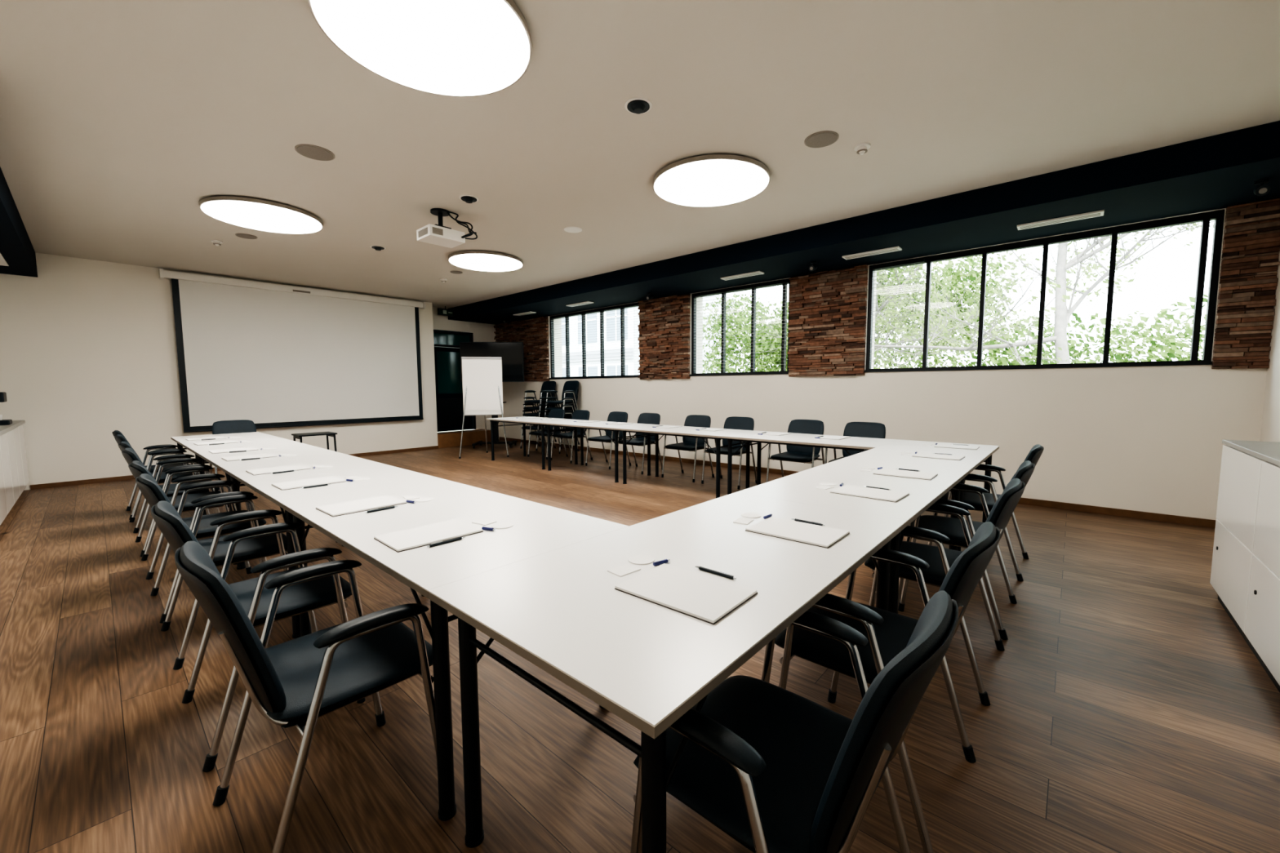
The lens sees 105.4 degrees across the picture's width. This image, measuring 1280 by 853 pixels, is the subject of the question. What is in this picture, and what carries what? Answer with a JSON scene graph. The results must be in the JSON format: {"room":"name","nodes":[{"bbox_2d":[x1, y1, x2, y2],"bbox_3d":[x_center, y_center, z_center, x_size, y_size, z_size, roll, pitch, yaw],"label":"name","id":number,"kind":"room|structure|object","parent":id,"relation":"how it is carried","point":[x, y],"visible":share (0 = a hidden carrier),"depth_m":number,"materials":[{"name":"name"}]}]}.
{"room":"conference room","nodes":[
{"label":"conference room","id":0,"kind":"room"},
{"bbox_2d":[0,252,499,490],"bbox_3d":[-5.837,-0.936,8.964,0.700,3.030,8.200,4,6,42],"label":"wall","id":1,"kind":"structure","parent":0,"point":[88,348],"depth_m":6.70,"materials":[{"name":"beige paint"}]},
{"bbox_2d":[0,167,37,277],"bbox_3d":[-5.959,-1.894,4.078,5.500,0.318,0.890,4,6,42],"label":"ceiling beam","id":2,"kind":"structure","parent":1,"relation":"attached to","point":[17,253],"depth_m":4.91,"materials":[{"name":"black paint"}]},
{"bbox_2d":[30,445,438,489],"bbox_3d":[-6.061,0.610,8.290,0.015,0.060,5.400,4,6,42],"label":"baseboard","id":3,"kind":"structure","parent":1,"relation":"attached to","point":[130,477],"depth_m":6.82,"materials":[{"name":"brown wood"}]},
{"bbox_2d":[158,268,426,432],"bbox_3d":[-5.622,-1.203,8.507,0.140,2.366,3.820,4,6,42],"label":"projection screen","id":4,"kind":"object","parent":1,"relation":"attached to","point":[268,355],"visible":1,"depth_m":8.21,"materials":[{"name":"fabric"}]},
{"bbox_2d":[433,329,475,431],"bbox_3d":[-4.234,-1.018,11.019,0.160,2.240,1.020,4,6,42],"label":"door","id":5,"kind":"structure","parent":1,"relation":"in","point":[449,385],"depth_m":10.94,"materials":[{"name":"black metal"}]},
{"bbox_2d":[0,0,1279,308],"bbox_3d":[-1.654,-2.226,4.980,12.100,0.150,8.400,4,6,42],"label":"ceiling","id":6,"kind":"structure","parent":0,"point":[117,117],"depth_m":3.17,"materials":[{"name":"paint"}]},
{"bbox_2d":[235,233,257,239],"bbox_3d":[-4.515,-2.181,5.592,0.200,0.009,0.200,4,6,42],"label":"ceiling speaker","id":7,"kind":"object","parent":6,"relation":"in","point":[241,235],"depth_m":5.57},
{"bbox_2d":[199,195,323,233],"bbox_3d":[-3.758,-2.106,4.882,0.980,0.049,0.980,4,6,42],"label":"round ceiling light","id":8,"kind":"object","parent":6,"relation":"attached to","point":[246,212],"visible":1,"depth_m":4.78,"materials":[{"name":"white plastic"}]},
{"bbox_2d":[294,143,334,160],"bbox_3d":[-2.410,-2.030,3.616,0.250,0.009,0.250,4,6,42],"label":"ceiling speaker","id":9,"kind":"object","parent":6,"relation":"in","point":[310,151],"depth_m":3.60},
{"bbox_2d":[307,0,532,96],"bbox_3d":[-1.026,-1.913,2.363,0.980,0.049,0.980,4,6,42],"label":"round ceiling light","id":10,"kind":"object","parent":6,"relation":"attached to","point":[443,47],"visible":1,"depth_m":2.38,"materials":[{"name":"white plastic"}]},
{"bbox_2d":[416,208,465,248],"bbox_3d":[-1.995,-1.991,4.860,0.310,0.295,0.362,4,6,42],"label":"ceiling projector","id":11,"kind":"object","parent":6,"relation":"hanging from","point":[438,234],"depth_m":4.79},
{"bbox_2d":[437,306,453,316],"bbox_3d":[-4.188,-2.491,10.501,0.048,0.200,0.340,4,6,42],"label":"exit sign","id":12,"kind":"object","parent":6,"relation":"attached to","point":[444,312],"visible":1,"depth_m":10.49,"materials":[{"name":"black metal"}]},
{"bbox_2d":[458,194,478,203],"bbox_3d":[-1.583,-2.095,4.512,0.170,0.035,0.170,4,6,42],"label":"recessed light","id":13,"kind":"object","parent":6,"relation":"in","point":[467,198],"visible":1,"depth_m":4.48,"materials":[{"name":"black plastic"}]},
{"bbox_2d":[448,250,523,271],"bbox_3d":[-2.107,-2.263,6.685,0.980,0.049,0.980,4,6,42],"label":"round ceiling light","id":14,"kind":"object","parent":6,"relation":"attached to","point":[490,261],"visible":1,"depth_m":6.59,"materials":[{"name":"white plastic"}]},
{"bbox_2d":[564,226,582,232],"bbox_3d":[-0.744,-2.187,5.420,0.200,0.009,0.200,4,6,42],"label":"ceiling speaker","id":15,"kind":"object","parent":6,"relation":"in","point":[570,229],"depth_m":5.40},
{"bbox_2d":[624,97,652,114],"bbox_3d":[-0.010,-1.982,3.035,0.170,0.035,0.170,4,6,42],"label":"recessed light","id":16,"kind":"object","parent":6,"relation":"in","point":[637,105],"visible":1,"depth_m":3.01,"materials":[{"name":"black plastic"}]},
{"bbox_2d":[653,154,770,206],"bbox_3d":[0.599,-2.068,4.137,0.980,0.049,0.980,4,6,42],"label":"round ceiling light","id":17,"kind":"object","parent":6,"relation":"attached to","point":[711,180],"visible":1,"depth_m":4.03,"materials":[{"name":"white plastic"}]},
{"bbox_2d":[804,130,839,147],"bbox_3d":[1.289,-2.037,3.462,0.230,0.009,0.230,4,6,42],"label":"ceiling speaker","id":18,"kind":"object","parent":6,"relation":"in","point":[825,138],"depth_m":3.44},
{"bbox_2d":[853,142,870,155],"bbox_3d":[1.628,-2.024,3.571,0.110,0.055,0.110,4,6,42],"label":"smoke detector","id":19,"kind":"object","parent":6,"relation":"attached to","point":[861,148],"visible":1,"depth_m":3.55,"materials":[{"name":"white plastic"}]},
{"bbox_2d":[0,440,1279,852],"bbox_3d":[-1.638,0.928,5.240,12.100,0.120,8.400,4,6,42],"label":"floor","id":20,"kind":"structure","parent":0,"point":[1128,711],"depth_m":1.90,"materials":[{"name":"brown wood"}]},
{"bbox_2d":[0,420,29,525],"bbox_3d":[-6.677,0.481,4.781,3.685,0.900,0.655,4,6,42],"label":"cabinet","id":21,"kind":"object","parent":20,"relation":"on","point":[14,473],"depth_m":5.11,"materials":[{"name":"grey"}]},
{"bbox_2d":[0,391,12,425],"bbox_3d":[-7.178,-0.193,5.322,0.280,0.360,0.360,4,6,42],"label":"coffee machine","id":22,"kind":"object","parent":21,"relation":"on","point":[2,394],"visible":1,"depth_m":5.36,"materials":[{"name":"black plastic"}]},
{"bbox_2d":[111,430,195,519],"bbox_3d":[-5.084,0.462,5.122,0.592,0.874,0.578,4,6,41],"label":"chair","id":23,"kind":"object","parent":20,"relation":"on","point":[157,447],"visible":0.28,"depth_m":5.18,"materials":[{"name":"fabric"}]},
{"bbox_2d":[114,434,196,533],"bbox_3d":[-4.584,0.495,4.678,0.592,0.874,0.578,4,6,41],"label":"chair","id":24,"kind":"object","parent":20,"relation":"on","point":[118,437],"visible":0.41,"depth_m":4.58,"materials":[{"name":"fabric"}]},
{"bbox_2d":[118,441,221,556],"bbox_3d":[-3.889,0.542,4.061,0.592,0.874,0.578,4,6,41],"label":"chair","id":25,"kind":"object","parent":20,"relation":"on","point":[122,445],"visible":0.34,"depth_m":4.10,"materials":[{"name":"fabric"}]},
{"bbox_2d":[121,448,229,579],"bbox_3d":[-3.389,0.576,3.617,0.592,0.874,0.578,4,6,42],"label":"chair","id":26,"kind":"object","parent":20,"relation":"on","point":[130,455],"visible":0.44,"depth_m":3.52,"materials":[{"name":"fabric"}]},
{"bbox_2d":[128,460,266,623],"bbox_3d":[-2.694,0.624,3.000,0.592,0.874,0.578,4,6,41],"label":"chair","id":27,"kind":"object","parent":20,"relation":"on","point":[205,530],"visible":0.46,"depth_m":2.97,"materials":[{"name":"fabric"}]},
{"bbox_2d":[135,473,288,670],"bbox_3d":[-2.193,0.657,2.556,0.592,0.874,0.578,4,6,41],"label":"chair","id":28,"kind":"object","parent":20,"relation":"on","point":[262,547],"visible":0.56,"depth_m":2.48,"materials":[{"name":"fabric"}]},
{"bbox_2d":[170,431,292,464],"bbox_3d":[-4.489,0.502,5.358,1.599,0.740,0.799,4,6,42],"label":"meeting table","id":29,"kind":"object","parent":20,"relation":"on","point":[257,437],"visible":0.28,"depth_m":5.26,"materials":[{"name":"white laminate"}]},
{"bbox_2d":[185,436,226,440],"bbox_3d":[-4.731,0.131,5.314,0.220,0.009,0.310,4,6,41],"label":"notepad","id":30,"kind":"object","parent":29,"relation":"on","point":[210,437],"visible":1,"depth_m":5.26,"materials":[{"name":"grey"}]},
{"bbox_2d":[193,440,238,445],"bbox_3d":[-4.245,0.164,4.883,0.220,0.009,0.310,4,6,40],"label":"notepad","id":31,"kind":"object","parent":29,"relation":"on","point":[233,441],"visible":0.96,"depth_m":4.85,"materials":[{"name":"grey"}]},
{"bbox_2d":[209,419,256,491],"bbox_3d":[-5.163,0.366,6.284,0.578,0.874,0.592,4,6,41],"label":"chair","id":32,"kind":"object","parent":20,"relation":"on","point":[222,427],"visible":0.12,"depth_m":6.38,"materials":[{"name":"fabric"}]},
{"bbox_2d":[151,500,365,772],"bbox_3d":[-1.521,0.703,1.959,0.592,0.874,0.578,4,6,41],"label":"chair","id":33,"kind":"object","parent":20,"relation":"on","point":[254,597],"visible":0.62,"depth_m":1.89,"materials":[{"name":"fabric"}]},
{"bbox_2d":[189,440,345,564],"bbox_3d":[-3.294,0.583,4.298,1.599,0.740,0.799,4,6,42],"label":"meeting table","id":34,"kind":"object","parent":20,"relation":"on","point":[302,451],"visible":0.3,"depth_m":4.17,"materials":[{"name":"white laminate"}]},
{"bbox_2d":[208,447,257,453],"bbox_3d":[-3.573,0.209,4.286,0.220,0.009,0.310,4,6,42],"label":"notepad","id":35,"kind":"object","parent":34,"relation":"on","point":[224,451],"visible":1,"depth_m":4.26,"materials":[{"name":"grey"}]},
{"bbox_2d":[221,453,277,461],"bbox_3d":[-3.088,0.242,3.855,0.220,0.009,0.310,4,6,41],"label":"notepad","id":36,"kind":"object","parent":34,"relation":"on","point":[260,455],"visible":1,"depth_m":3.84,"materials":[{"name":"grey"}]},
{"bbox_2d":[174,541,436,852],"bbox_3d":[-0.965,0.741,1.466,0.592,0.874,0.578,4,6,42],"label":"chair","id":37,"kind":"object","parent":20,"relation":"on","point":[302,680],"visible":0.98,"depth_m":1.34,"materials":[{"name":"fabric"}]},
{"bbox_2d":[291,431,337,451],"bbox_3d":[-4.802,0.411,7.216,0.400,0.620,0.480,4,6,42],"label":"side table","id":38,"kind":"object","parent":20,"relation":"on","point":[299,436],"visible":0.46,"depth_m":7.14,"materials":[{"name":"black metal"}]},
{"bbox_2d":[220,453,436,638],"bbox_3d":[-2.099,0.664,3.237,1.599,0.740,0.799,4,6,42],"label":"meeting table","id":39,"kind":"object","parent":20,"relation":"on","point":[345,465],"visible":0.45,"depth_m":3.05,"materials":[{"name":"white laminate"}]},
{"bbox_2d":[245,464,311,475],"bbox_3d":[-2.416,0.288,3.259,0.220,0.009,0.310,4,6,41],"label":"notepad","id":40,"kind":"object","parent":39,"relation":"on","point":[298,467],"visible":1,"depth_m":3.23,"materials":[{"name":"grey"}]},
{"bbox_2d":[271,475,346,490],"bbox_3d":[-1.900,0.323,2.801,0.220,0.009,0.310,4,6,41],"label":"notepad","id":41,"kind":"object","parent":39,"relation":"on","point":[331,479],"visible":1,"depth_m":2.78,"materials":[{"name":"grey"}]},
{"bbox_2d":[277,477,629,821],"bbox_3d":[-0.904,0.745,2.176,1.599,0.740,0.799,4,6,42],"label":"meeting table","id":42,"kind":"object","parent":20,"relation":"on","point":[537,529],"visible":0.59,"depth_m":1.82,"materials":[{"name":"white laminate"}]},
{"bbox_2d":[315,495,406,516],"bbox_3d":[-1.288,0.364,2.257,0.220,0.009,0.310,4,6,40],"label":"notepad","id":43,"kind":"object","parent":42,"relation":"on","point":[379,502],"visible":0.96,"depth_m":2.23,"materials":[{"name":"grey"}]},
{"bbox_2d":[373,519,483,552],"bbox_3d":[-0.780,0.399,1.806,0.220,0.009,0.310,4,6,43],"label":"notepad","id":44,"kind":"object","parent":42,"relation":"on","point":[420,536],"visible":1,"depth_m":1.78,"materials":[{"name":"grey"}]},
{"bbox_2d":[426,537,465,547],"bbox_3d":[-0.679,0.404,1.714,0.010,0.011,0.140,4,6,42],"label":"ballpoint pen","id":45,"kind":"object","parent":42,"relation":"on","point":[439,543],"visible":1,"depth_m":1.70,"materials":[{"name":"black plastic"}]},
{"bbox_2d":[471,518,497,525],"bbox_3d":[-0.630,0.387,1.974,0.080,0.003,0.060,3,6,32],"label":"name card","id":46,"kind":"object","parent":42,"relation":"on","point":[483,522],"visible":1,"depth_m":1.97,"materials":[{"name":"white paper"}]},
{"bbox_2d":[491,522,513,528],"bbox_3d":[-0.542,0.391,1.923,0.084,0.003,0.084,4,6,42],"label":"coaster","id":47,"kind":"object","parent":42,"relation":"on","point":[500,525],"visible":0.99,"depth_m":1.92,"materials":[{"name":"white"}]},
{"bbox_2d":[437,429,491,448],"bbox_3d":[-4.020,0.262,10.940,0.445,0.299,1.298,4,6,42],"label":"step","id":48,"kind":"structure","parent":20,"relation":"on","point":[452,438],"depth_m":10.76,"materials":[{"name":"brown wood"}]},
{"bbox_2d":[458,356,509,458],"bbox_3d":[-2.938,-0.372,9.193,0.880,1.842,0.747,-1,5,-13],"label":"easel","id":49,"kind":"object","parent":20,"relation":"on","point":[482,376],"visible":1,"depth_m":8.95,"materials":[{"name":"white plastic"}]},
{"bbox_2d":[459,342,524,448],"bbox_3d":[-3.145,-0.679,10.486,1.320,2.240,0.600,-1,5,-3],"label":"television","id":50,"kind":"object","parent":20,"relation":"on","point":[512,353],"visible":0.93,"depth_m":10.35,"materials":[{"name":"black plastic"}]},
{"bbox_2d":[486,416,579,469],"bbox_3d":[-1.829,0.243,8.335,1.599,0.740,0.799,4,6,42],"label":"meeting table","id":51,"kind":"object","parent":20,"relation":"on","point":[507,420],"visible":0.79,"depth_m":8.11,"materials":[{"name":"white laminate"}]},
{"bbox_2d":[520,381,556,450],"bbox_3d":[-2.102,-0.243,10.208,0.592,1.414,0.658,4,6,42],"label":"stacked chairs","id":52,"kind":"object","parent":20,"relation":"on","point":[547,385],"visible":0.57,"depth_m":10.18,"materials":[{"name":"fabric"}]},
{"bbox_2d":[527,408,568,459],"bbox_3d":[-1.696,0.126,8.990,0.592,0.874,0.578,4,6,41],"label":"chair","id":53,"kind":"object","parent":20,"relation":"on","point":[553,413],"visible":0.47,"depth_m":9.00,"materials":[{"name":"fabric"}]},
{"bbox_2d":[541,380,579,453],"bbox_3d":[-1.557,-0.206,9.724,0.592,1.414,0.658,4,6,42],"label":"stacked chairs","id":54,"kind":"object","parent":20,"relation":"on","point":[568,402],"visible":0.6,"depth_m":9.70,"materials":[{"name":"fabric"}]},
{"bbox_2d":[551,409,592,463],"bbox_3d":[-1.195,0.160,8.545,0.592,0.874,0.578,4,6,42],"label":"chair","id":55,"kind":"object","parent":20,"relation":"on","point":[584,415],"visible":0.52,"depth_m":8.55,"materials":[{"name":"fabric"}]},
{"bbox_2d":[542,419,651,482],"bbox_3d":[-0.634,0.324,7.274,1.599,0.740,0.799,4,6,42],"label":"meeting table","id":56,"kind":"object","parent":20,"relation":"on","point":[601,425],"visible":0.8,"depth_m":7.04,"materials":[{"name":"white laminate"}]},
{"bbox_2d":[585,411,631,469],"bbox_3d":[-0.508,0.206,7.936,0.592,0.874,0.578,4,6,41],"label":"chair","id":57,"kind":"object","parent":20,"relation":"on","point":[614,416],"visible":0.59,"depth_m":7.95,"materials":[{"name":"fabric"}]},
{"bbox_2d":[617,413,662,474],"bbox_3d":[0.000,0.241,7.484,0.592,0.874,0.578,4,6,42],"label":"chair","id":58,"kind":"object","parent":20,"relation":"on","point":[644,418],"visible":0.49,"depth_m":7.50,"materials":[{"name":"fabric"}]},
{"bbox_2d":[427,492,907,852],"bbox_3d":[0.258,0.780,1.678,0.799,0.740,1.599,4,6,42],"label":"meeting table","id":59,"kind":"object","parent":20,"relation":"on","point":[647,664],"visible":0.84,"depth_m":1.24,"materials":[{"name":"white laminate"}]},
{"bbox_2d":[607,563,640,577],"bbox_3d":[-0.047,0.427,1.450,0.080,0.003,0.060,-5,6,-43],"label":"name card","id":60,"kind":"object","parent":59,"relation":"on","point":[626,569],"visible":1,"depth_m":1.45,"materials":[{"name":"white paper"}]},
{"bbox_2d":[627,554,654,564],"bbox_3d":[0.004,0.420,1.538,0.084,0.003,0.084,4,6,42],"label":"coaster","id":61,"kind":"object","parent":59,"relation":"on","point":[639,559],"visible":1,"depth_m":1.53,"materials":[{"name":"white"}]},
{"bbox_2d":[614,563,757,624],"bbox_3d":[0.121,0.436,1.301,0.310,0.009,0.220,4,6,40],"label":"notepad","id":62,"kind":"object","parent":59,"relation":"on","point":[703,597],"visible":1,"depth_m":1.28,"materials":[{"name":"grey"}]},
{"bbox_2d":[694,566,736,579],"bbox_3d":[0.218,0.424,1.419,0.140,0.011,0.010,4,6,42],"label":"ballpoint pen","id":63,"kind":"object","parent":59,"relation":"on","point":[722,574],"visible":1,"depth_m":1.41,"materials":[{"name":"black plastic"}]},
{"bbox_2d":[733,517,753,524],"bbox_3d":[0.418,0.382,1.971,0.060,0.003,0.080,2,5,30],"label":"name card","id":64,"kind":"object","parent":59,"relation":"on","point":[740,520],"visible":1,"depth_m":1.96,"materials":[{"name":"white paper"}]},
{"bbox_2d":[741,512,761,518],"bbox_3d":[0.470,0.374,2.059,0.084,0.003,0.084,4,6,42],"label":"coaster","id":65,"kind":"object","parent":59,"relation":"on","point":[751,515],"visible":1,"depth_m":2.05,"materials":[{"name":"white"}]},
{"bbox_2d":[745,516,849,548],"bbox_3d":[0.586,0.390,1.821,0.310,0.009,0.220,4,6,41],"label":"notepad","id":66,"kind":"object","parent":59,"relation":"on","point":[822,536],"visible":1,"depth_m":1.80,"materials":[{"name":"grey"}]},
{"bbox_2d":[617,424,754,498],"bbox_3d":[0.561,0.405,6.213,1.599,0.740,0.799,4,6,42],"label":"meeting table","id":67,"kind":"object","parent":20,"relation":"on","point":[684,431],"visible":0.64,"depth_m":5.97,"materials":[{"name":"white laminate"}]},
{"bbox_2d":[661,414,714,482],"bbox_3d":[0.688,0.287,6.874,0.592,0.874,0.578,4,6,42],"label":"chair","id":68,"kind":"object","parent":20,"relation":"on","point":[690,444],"visible":0.64,"depth_m":6.89,"materials":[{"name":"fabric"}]},
{"bbox_2d":[701,416,756,488],"bbox_3d":[1.195,0.322,6.424,0.592,0.874,0.578,4,6,41],"label":"chair","id":69,"kind":"object","parent":20,"relation":"on","point":[732,422],"visible":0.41,"depth_m":6.44,"materials":[{"name":"fabric"}]},
{"bbox_2d":[630,590,958,852],"bbox_3d":[0.334,0.766,1.078,0.578,0.874,0.592,4,6,42],"label":"chair","id":70,"kind":"object","parent":20,"relation":"on","point":[775,769],"visible":0.84,"depth_m":0.95,"materials":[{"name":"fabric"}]},
{"bbox_2d":[765,419,824,482],"bbox_3d":[1.883,0.368,5.813,0.592,0.874,0.578,4,6,42],"label":"chair","id":71,"kind":"object","parent":20,"relation":"on","point":[800,454],"visible":0.54,"depth_m":5.84,"materials":[{"name":"fabric"}]},
{"bbox_2d":[720,431,898,494],"bbox_3d":[1.756,0.486,5.152,1.599,0.740,0.799,4,6,42],"label":"meeting table","id":72,"kind":"object","parent":20,"relation":"on","point":[854,443],"visible":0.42,"depth_m":5.03,"materials":[{"name":"white laminate"}]},
{"bbox_2d":[820,435,850,439],"bbox_3d":[2.032,0.114,5.088,0.220,0.009,0.310,4,6,43],"label":"notepad","id":73,"kind":"object","parent":72,"relation":"on","point":[829,437],"visible":0.96,"depth_m":5.07,"materials":[{"name":"grey"}]},
{"bbox_2d":[736,457,970,613],"bbox_3d":[1.322,0.676,2.869,0.799,0.740,1.599,4,6,42],"label":"meeting table","id":74,"kind":"object","parent":20,"relation":"on","point":[800,486],"visible":0.48,"depth_m":2.60,"materials":[{"name":"white laminate"}]},
{"bbox_2d":[830,484,909,502],"bbox_3d":[1.158,0.335,2.461,0.310,0.009,0.220,4,6,43],"label":"notepad","id":75,"kind":"object","parent":74,"relation":"on","point":[848,490],"visible":1,"depth_m":2.44,"materials":[{"name":"grey"}]},
{"bbox_2d":[872,467,937,479],"bbox_3d":[1.623,0.289,2.982,0.310,0.009,0.220,4,6,40],"label":"notepad","id":76,"kind":"object","parent":74,"relation":"on","point":[886,472],"visible":1,"depth_m":2.96,"materials":[{"name":"grey"}]},
{"bbox_2d":[824,422,885,463],"bbox_3d":[2.390,0.403,5.363,0.592,0.874,0.578,4,6,42],"label":"chair","id":77,"kind":"object","parent":20,"relation":"on","point":[861,429],"visible":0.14,"depth_m":5.49,"materials":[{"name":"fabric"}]},
{"bbox_2d":[774,521,1000,852],"bbox_3d":[0.790,0.721,1.587,0.578,0.874,0.592,4,6,42],"label":"chair","id":78,"kind":"object","parent":20,"relation":"on","point":[888,633],"visible":0.58,"depth_m":1.50,"materials":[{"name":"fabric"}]},
{"bbox_2d":[844,440,999,551],"bbox_3d":[2.386,0.573,4.059,0.799,0.740,1.599,4,6,42],"label":"meeting table","id":79,"kind":"object","parent":20,"relation":"on","point":[891,452],"visible":0.35,"depth_m":3.91,"materials":[{"name":"white laminate"}]},
{"bbox_2d":[912,452,964,460],"bbox_3d":[2.268,0.227,3.704,0.310,0.009,0.220,4,6,41],"label":"notepad","id":80,"kind":"object","parent":79,"relation":"on","point":[917,455],"visible":1,"depth_m":3.68,"materials":[{"name":"grey"}]},
{"bbox_2d":[933,444,979,449],"bbox_3d":[2.780,0.177,4.277,0.310,0.009,0.220,4,6,40],"label":"notepad","id":81,"kind":"object","parent":79,"relation":"on","point":[945,446],"visible":1,"depth_m":4.24,"materials":[{"name":"grey"}]},
{"bbox_2d":[864,478,1025,706],"bbox_3d":[1.408,0.661,2.280,0.578,0.874,0.592,4,6,41],"label":"chair","id":82,"kind":"object","parent":20,"relation":"on","point":[940,559],"visible":0.47,"depth_m":2.14,"materials":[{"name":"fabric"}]},
{"bbox_2d":[897,460,1035,639],"bbox_3d":[1.861,0.617,2.786,0.578,0.874,0.592,4,6,41],"label":"chair","id":83,"kind":"object","parent":20,"relation":"on","point":[951,527],"visible":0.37,"depth_m":2.75,"materials":[{"name":"fabric"}]},
{"bbox_2d":[940,444,1044,581],"bbox_3d":[2.512,0.554,3.515,0.578,0.874,0.592,4,6,41],"label":"chair","id":84,"kind":"object","parent":20,"relation":"on","point":[1035,453],"visible":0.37,"depth_m":3.38,"materials":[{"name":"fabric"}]},
{"bbox_2d":[1209,440,1279,692],"bbox_3d":[2.826,0.645,1.844,0.518,0.955,2.440,4,6,42],"label":"sideboard","id":85,"kind":"object","parent":20,"relation":"on","point":[1245,574],"visible":1,"depth_m":2.34,"materials":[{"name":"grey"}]},
{"bbox_2d":[498,208,1273,519],"bbox_3d":[1.030,-0.902,8.106,11.700,3.030,0.350,4,6,42],"label":"wall","id":86,"kind":"structure","parent":0,"point":[1148,439],"depth_m":5.20,"materials":[{"name":"beige paint"}]},
{"bbox_2d":[549,302,639,379],"bbox_3d":[-0.945,-1.623,9.626,2.620,1.340,0.120,4,6,42],"label":"window","id":87,"kind":"structure","parent":86,"relation":"in","point":[602,324],"depth_m":9.76,"materials":[{"name":"black metal"}]},
{"bbox_2d":[550,303,639,374],"bbox_3d":[-0.964,-1.651,9.603,2.500,1.220,0.032,4,6,42],"label":"blind","id":88,"kind":"object","parent":87,"relation":"attached to","point":[635,304],"visible":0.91,"depth_m":9.48,"materials":[{"name":"grey"}]},
{"bbox_2d":[689,278,790,376],"bbox_3d":[1.498,-1.458,7.458,1.720,1.340,0.120,4,6,42],"label":"window","id":89,"kind":"structure","parent":86,"relation":"in","point":[723,372],"depth_m":7.34,"materials":[{"name":"black metal"}]},
{"bbox_2d":[693,280,788,370],"bbox_3d":[1.483,-1.486,7.432,1.610,1.220,0.032,4,6,42],"label":"blind","id":90,"kind":"object","parent":89,"relation":"attached to","point":[787,281],"visible":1,"depth_m":7.36,"materials":[{"name":"grey"}]},
{"bbox_2d":[498,436,1215,528],"bbox_3d":[0.917,0.585,8.091,11.700,0.070,0.015,4,6,42],"label":"baseboard","id":91,"kind":"structure","parent":86,"relation":"attached to","point":[1061,505],"depth_m":5.01,"materials":[{"name":"brown wood"}]},
{"bbox_2d":[447,120,1279,324],"bbox_3d":[0.501,-2.241,7.407,11.700,0.240,1.220,4,6,42],"label":"beam","id":92,"kind":"structure","parent":86,"relation":"attached to","point":[1220,171],"depth_m":4.64,"materials":[{"name":"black paint"}]},
{"bbox_2d":[720,271,764,279],"bbox_3d":[1.390,-2.054,6.643,0.600,0.018,0.140,4,6,42],"label":"air vent","id":93,"kind":"object","parent":92,"relation":"attached to","point":[757,273],"visible":1,"depth_m":6.60,"materials":[{"name":"white plastic"}]},
{"bbox_2d":[842,246,902,259],"bbox_3d":[2.630,-1.970,5.542,0.600,0.018,0.140,4,6,42],"label":"air vent","id":94,"kind":"object","parent":92,"relation":"attached to","point":[895,248],"visible":1,"depth_m":5.51,"materials":[{"name":"white plastic"}]},
{"bbox_2d":[1017,209,1104,230],"bbox_3d":[3.840,-1.887,4.468,0.600,0.018,0.140,4,6,42],"label":"air vent","id":95,"kind":"object","parent":92,"relation":"attached to","point":[1098,213],"visible":1,"depth_m":4.43,"materials":[{"name":"white plastic"}]},
{"bbox_2d":[1253,178,1271,195],"bbox_3d":[4.628,-1.770,3.631,0.072,0.124,0.129,4,6,42],"label":"spotlight","id":96,"kind":"object","parent":92,"relation":"attached to","point":[1262,190],"visible":1,"depth_m":3.60,"materials":[{"name":"black plastic"}]},
{"bbox_2d":[493,198,1279,381],"bbox_3d":[0.884,-1.470,7.898,11.697,1.376,0.079,4,6,42],"label":"cladding","id":97,"kind":"object","parent":86,"relation":"attached to","point":[824,307],"visible":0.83,"depth_m":6.33,"materials":[{"name":"brick"}]},
{"bbox_2d":[864,208,1224,372],"bbox_3d":[3.989,-1.289,5.247,2.910,1.340,0.120,4,6,42],"label":"window","id":98,"kind":"structure","parent":86,"relation":"in","point":[1218,216],"depth_m":4.77,"materials":[{"name":"black metal"}]},
{"bbox_2d":[869,258,924,364],"bbox_3d":[3.133,-1.374,5.966,0.570,1.220,0.032,4,6,42],"label":"blind","id":99,"kind":"object","parent":98,"relation":"attached to","point":[914,262],"visible":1,"depth_m":5.94,"materials":[{"name":"grey"}]},
{"bbox_2d":[1259,250,1279,442],"bbox_3d":[2.865,-0.347,1.240,0.200,3.030,8.200,4,6,42],"label":"wall","id":100,"kind":"structure","parent":0,"point":[1270,426],"depth_m":3.97,"materials":[{"name":"beige paint"}]},
{"label":"outside","id":101,"kind":"structure","parent":0,"visible":0},
{"bbox_3d":[14.800,-1.040,31.677,100.000,0.100,53.040,4,6,42],"label":"ground","id":102,"kind":"structure","parent":101,"visible":0},
{"bbox_2d":[561,294,734,377],"bbox_3d":[-4.250,-4.446,32.203,18.500,6.800,9.150,4,6,42],"label":"neighbouring building","id":103,"kind":"structure","parent":102,"relation":"on","point":[592,370],"depth_m":24.40,"materials":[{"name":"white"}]},
{"bbox_2d":[778,260,1008,368],"bbox_3d":[5.194,-4.461,11.268,9.017,10.188,7.691,4,6,42],"label":"birch tree","id":104,"kind":"object","parent":102,"relation":"on","point":[896,324],"visible":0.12,"depth_m":10.85,"materials":[{"name":"green plant"}]},
{"bbox_2d":[702,246,1208,373],"bbox_3d":[13.342,-2.090,12.178,29.120,7.413,4.464,4,6,42],"label":"foliage","id":105,"kind":"object","parent":102,"relation":"on","point":[1170,340],"visible":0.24,"depth_m":14.28,"materials":[{"name":"green plant"}]},
{"bbox_2d":[725,220,1214,368],"bbox_3d":[7.019,-3.990,7.494,10.443,9.861,7.231,-1,5,-7],"label":"birch tree","id":106,"kind":"object","parent":102,"relation":"on","point":[1062,314],"visible":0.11,"depth_m":8.21,"materials":[{"name":"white plant"}]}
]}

